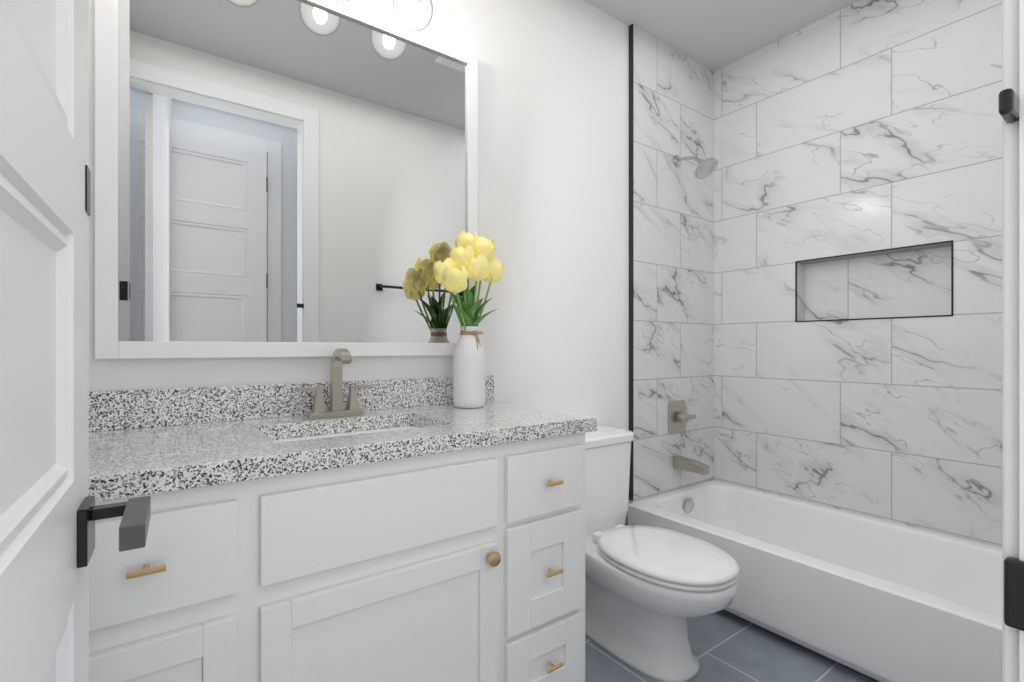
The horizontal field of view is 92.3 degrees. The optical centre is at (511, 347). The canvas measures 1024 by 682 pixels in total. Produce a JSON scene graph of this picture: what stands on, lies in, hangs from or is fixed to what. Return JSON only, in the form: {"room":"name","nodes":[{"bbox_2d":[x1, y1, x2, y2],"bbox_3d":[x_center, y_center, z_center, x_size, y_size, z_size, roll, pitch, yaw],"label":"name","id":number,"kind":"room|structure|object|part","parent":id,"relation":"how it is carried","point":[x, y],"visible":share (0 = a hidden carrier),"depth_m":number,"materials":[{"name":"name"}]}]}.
{"room":"bathroom","nodes":[
{"label":"bathroom","id":0,"kind":"room"},
{"bbox_2d":[0,0,88,681],"bbox_3d":[-0.369,-0.112,0.333,0.035,2.428,0.790,0,0,-34],"label":"door","id":1,"kind":"structure","parent":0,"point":[44,322],"depth_m":0.47,"materials":[{"name":"white wood"}]},
{"bbox_2d":[85,165,90,215],"bbox_3d":[-0.580,0.005,0.650,0.032,0.498,0.032,0,0,-34],"label":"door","id":2,"kind":"structure","parent":1,"relation":"attached to","point":[87,191],"depth_m":0.65,"materials":[{"name":"black metal"}]},
{"bbox_2d":[77,496,150,567],"bbox_3d":[-0.490,0.231,0.604,0.070,0.070,0.149,0,0,-34],"label":"door lever","id":3,"kind":"object","parent":1,"relation":"attached to","point":[89,512],"depth_m":0.59,"materials":[{"name":"black metal"}]},
{"bbox_3d":[-0.464,0.215,0.608,0.024,0.028,0.127,0,0,-34],"label":"bath door lever blade","id":4,"kind":"part","parent":3,"relation":"part of","materials":[{"name":"grey metal"}]},
{"bbox_2d":[89,0,629,525],"bbox_3d":[0.027,-0.235,2.098,3.125,2.690,0.120,0,0,-36],"label":"wall","id":5,"kind":"structure","parent":0,"point":[553,154],"depth_m":2.09,"materials":[{"name":"white paint"}]},
{"bbox_2d":[95,0,477,358],"bbox_3d":[-0.588,-0.540,1.556,1.117,1.140,0.029,0,0,-36],"label":"mirror","id":6,"kind":"object","parent":5,"relation":"attached to","point":[286,178],"visible":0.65,"depth_m":1.47,"materials":[{"name":"white mirror"}]},
{"bbox_2d":[89,376,493,431],"bbox_3d":[-0.584,0.160,1.563,1.260,0.100,0.020,0,0,-36],"label":"backsplash","id":7,"kind":"structure","parent":5,"relation":"attached to","point":[133,408],"depth_m":1.40,"materials":[{"name":"grey stone"}]},
{"bbox_2d":[335,0,432,31],"bbox_3d":[-0.535,-1.179,1.498,0.640,0.261,0.185,0,0,-36],"label":"sconce","id":8,"kind":"object","parent":5,"relation":"attached to","point":[413,10],"visible":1,"depth_m":1.58,"materials":[{"name":"white glass"}]},
{"bbox_3d":[-0.520,-1.118,1.476,0.132,0.138,0.132,0,0,-36],"label":"globe","id":9,"kind":"part","parent":8,"relation":"part of","materials":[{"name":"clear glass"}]},
{"bbox_3d":[-0.326,-1.118,1.618,0.132,0.138,0.132,0,0,-36],"label":"globe","id":10,"kind":"part","parent":8,"relation":"part of","materials":[{"name":"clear glass"}]},
{"bbox_2d":[630,26,713,502],"bbox_3d":[0.870,-0.235,2.626,0.700,2.690,0.020,0,0,-36],"label":"tiled wall","id":11,"kind":"structure","parent":5,"relation":"attached to","point":[673,254],"depth_m":2.59,"materials":[{"name":"stone"}]},
{"bbox_2d":[629,24,633,500],"bbox_3d":[0.585,-0.415,2.416,0.008,2.330,0.023,0,0,-36],"label":"trim","id":12,"kind":"structure","parent":11,"relation":"attached to","point":[631,239],"depth_m":2.41,"materials":[{"name":"black metal"}]},
{"bbox_2d":[668,400,695,433],"bbox_3d":[0.898,0.370,2.595,0.160,0.170,0.062,0,0,-36],"label":"shower valve","id":13,"kind":"object","parent":11,"relation":"attached to","point":[678,417],"visible":1,"depth_m":2.59,"materials":[{"name":"silver metal"}]},
{"bbox_3d":[0.879,0.370,2.613,0.150,0.170,0.010,0,0,-36],"label":"plate","id":14,"kind":"part","parent":13,"relation":"part of","materials":[{"name":"silver metal"}]},
{"bbox_3d":[0.938,0.370,2.595,0.097,0.020,0.014,0,0,-36],"label":"lever","id":15,"kind":"part","parent":13,"relation":"part of","materials":[{"name":"silver metal"}]},
{"bbox_2d":[673,456,709,475],"bbox_3d":[0.928,0.612,2.547,0.066,0.064,0.175,0,0,-36],"label":"tub spout","id":16,"kind":"object","parent":11,"relation":"attached to","point":[689,464],"visible":1,"depth_m":2.52,"materials":[{"name":"silver metal"}]},
{"bbox_2d":[673,155,717,178],"bbox_3d":[0.943,-0.940,2.526,0.122,0.159,0.225,0,0,-36],"label":"shower head","id":17,"kind":"object","parent":11,"relation":"attached to","point":[706,168],"visible":1,"depth_m":2.49},
{"bbox_3d":[0.921,-0.965,2.556,0.018,0.070,0.151,0,0,-36],"label":"arm","id":18,"kind":"part","parent":17,"relation":"part of"},
{"bbox_2d":[584,0,858,71],"bbox_3d":[0.687,-1.620,1.193,3.125,0.080,2.360,0,0,-36],"label":"ceiling","id":19,"kind":"structure","parent":0,"point":[714,35],"depth_m":2.38,"materials":[{"name":"grey paint"}]},
{"bbox_2d":[585,609,878,681],"bbox_3d":[0.687,1.150,1.193,3.125,0.080,2.360,0,0,-36],"label":"floor","id":20,"kind":"structure","parent":0,"point":[725,646],"depth_m":1.75,"materials":[{"name":"tile"}]},
{"bbox_2d":[89,428,596,681],"bbox_3d":[-0.424,0.680,1.322,1.235,0.856,0.597,0,0,-36],"label":"bathroom vanity","id":21,"kind":"object","parent":20,"relation":"on","point":[336,528],"depth_m":1.07,"materials":[{"name":"white wood"}]},
{"bbox_3d":[-0.617,0.376,0.831,0.054,0.011,0.030,0,0,-36],"label":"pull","id":22,"kind":"part","parent":21,"relation":"part of","materials":[{"name":"gold metal"}]},
{"bbox_2d":[89,400,596,495],"bbox_3d":[-0.421,0.231,1.340,1.260,0.042,0.573,0,0,-36],"label":"countertop","id":23,"kind":"structure","parent":21,"relation":"on","point":[119,458],"depth_m":1.13,"materials":[{"name":"grey stone"}]},
{"bbox_2d":[293,348,376,419],"bbox_3d":[-0.510,0.107,1.463,0.226,0.206,0.138,0,0,-36],"label":"faucet","id":24,"kind":"object","parent":23,"relation":"on","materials":[{"name":"silver metal"}]},
{"bbox_2d":[269,420,420,439],"bbox_3d":[-0.418,0.321,1.328,0.478,0.162,0.304,0,0,-36],"label":"sink","id":25,"kind":"object","parent":23,"relation":"in","point":[400,423],"depth_m":1.44,"materials":[{"name":"white ceramic"}]},
{"bbox_2d":[433,231,503,407],"bbox_3d":[-0.143,-0.098,1.724,0.276,0.614,0.170,0,0,-36],"label":"vase","id":26,"kind":"object","parent":23,"relation":"on","point":[472,257],"visible":1,"depth_m":1.69,"materials":[{"name":"white ceramic"}]},
{"bbox_3d":[-0.189,-0.116,1.702,0.081,0.202,0.007,0,0,-36],"label":"stem","id":27,"kind":"part","parent":26,"relation":"part of","materials":[{"name":"green plant"}]},
{"bbox_3d":[-0.170,-0.101,1.685,0.072,0.172,0.046,0,0,-36],"label":"stem","id":28,"kind":"part","parent":26,"relation":"part of","materials":[{"name":"green plant"}]},
{"bbox_3d":[-0.160,-0.139,1.706,0.042,0.246,0.029,0,0,-36],"label":"stem","id":29,"kind":"part","parent":26,"relation":"part of","materials":[{"name":"green plant"}]},
{"bbox_3d":[-0.134,-0.123,1.708,0.007,0.216,0.050,0,0,-36],"label":"stem","id":30,"kind":"part","parent":26,"relation":"part of","materials":[{"name":"green plant"}]},
{"bbox_3d":[-0.124,-0.159,1.736,0.046,0.286,0.024,0,0,-36],"label":"stem","id":31,"kind":"part","parent":26,"relation":"part of","materials":[{"name":"green plant"}]},
{"bbox_3d":[-0.110,-0.126,1.760,0.086,0.222,0.007,0,0,-36],"label":"stem","id":32,"kind":"part","parent":26,"relation":"part of","materials":[{"name":"green plant"}]},
{"bbox_3d":[-0.048,0.535,1.245,0.038,0.038,0.031,0,0,-36],"label":"knob","id":33,"kind":"part","parent":21,"relation":"part of","materials":[{"name":"gold metal"}]},
{"bbox_3d":[0.113,0.884,1.364,0.054,0.011,0.030,0,0,-36],"label":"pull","id":34,"kind":"part","parent":21,"relation":"part of","materials":[{"name":"gold metal"}]},
{"bbox_3d":[0.113,0.623,1.364,0.054,0.011,0.030,0,0,-36],"label":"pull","id":35,"kind":"part","parent":21,"relation":"part of","materials":[{"name":"gold metal"}]},
{"bbox_3d":[0.113,0.376,1.364,0.054,0.011,0.030,0,0,-36],"label":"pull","id":36,"kind":"part","parent":21,"relation":"part of","materials":[{"name":"gold metal"}]},
{"bbox_2d":[585,426,739,681],"bbox_3d":[0.454,0.738,1.847,0.476,0.745,0.781,0,0,-36],"label":"toilet","id":37,"kind":"object","parent":20,"relation":"on","point":[649,590],"visible":0.65,"depth_m":1.70,"materials":[{"name":"white ceramic"}]},
{"bbox_3d":[0.285,0.585,2.078,0.456,0.360,0.208,0,0,-36],"label":"tank","id":38,"kind":"part","parent":37,"relation":"part of","materials":[{"name":"white ceramic"}]},
{"bbox_3d":[0.482,0.931,1.809,0.380,0.358,0.682,0,0,-36],"label":"bowl","id":39,"kind":"part","parent":37,"relation":"part of","materials":[{"name":"white ceramic"}]},
{"bbox_3d":[0.536,0.717,1.734,0.382,0.026,0.501,0,0,-36],"label":"lid","id":40,"kind":"part","parent":37,"relation":"part of","materials":[{"name":"white ceramic"}]},
{"bbox_3d":[0.536,0.741,1.734,0.378,0.018,0.497,0,0,-36],"label":"seat","id":41,"kind":"part","parent":37,"relation":"part of","materials":[{"name":"white plastic"}]},
{"bbox_2d":[627,480,1001,681],"bbox_3d":[1.290,0.933,2.004,0.750,0.351,1.476,0,0,-36],"label":"bathtub","id":42,"kind":"object","parent":20,"relation":"on","point":[880,600],"visible":0.71,"depth_m":1.84,"materials":[{"name":"white ceramic"}]},
{"bbox_3d":[0.993,-0.235,0.772,2.885,2.690,0.120,0,0,-36],"label":"wall","id":43,"kind":"structure","parent":0,"visible":0},
{"bbox_2d":[1002,0,1018,681],"bbox_3d":[0.189,-0.161,0.271,0.992,2.541,0.014,0,0,-36],"label":"door frame","id":44,"kind":"structure","parent":43,"relation":"attached to","point":[1010,322],"depth_m":0.51,"materials":[{"name":"white"}]},
{"bbox_2d":[1004,557,1023,630],"bbox_3d":[0.526,0.253,0.496,0.016,0.070,0.043,0,0,-36],"label":"strike plate","id":45,"kind":"object","parent":44,"relation":"attached to","point":[1013,567],"depth_m":0.50,"materials":[{"name":"black metal"}]},
{"bbox_2d":[1019,0,1023,681],"bbox_3d":[0.225,-0.125,0.212,0.856,2.470,0.124,0,0,-36],"label":"door","id":46,"kind":"structure","parent":43,"relation":"in","point":[1021,309],"depth_m":0.50,"materials":[{"name":"white"}]},
{"bbox_2d":[998,88,1018,122],"bbox_3d":[0.507,-0.245,0.501,0.040,0.025,0.011,0,0,-36],"label":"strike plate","id":47,"kind":"object","parent":46,"relation":"attached to","point":[1008,104],"depth_m":0.49,"materials":[{"name":"black metal"}]},
{"bbox_3d":[1.759,-0.235,2.272,0.120,2.690,1.640,0,0,-36],"label":"wall","id":48,"kind":"structure","parent":0,"visible":0},
{"bbox_2d":[714,0,1001,547],"bbox_3d":[1.635,-0.235,2.255,0.100,2.690,1.520,0,0,-36],"label":"tiled wall","id":49,"kind":"structure","parent":48,"relation":"attached to","point":[859,126],"depth_m":2.23,"materials":[{"name":"stone"}]},
{"bbox_2d":[795,240,952,321],"bbox_3d":[1.598,-0.277,2.222,0.007,0.306,0.602,0,0,-36],"label":"trim","id":50,"kind":"structure","parent":49,"relation":"attached to","point":[951,241],"depth_m":2.16,"materials":[{"name":"black"}]}
]}

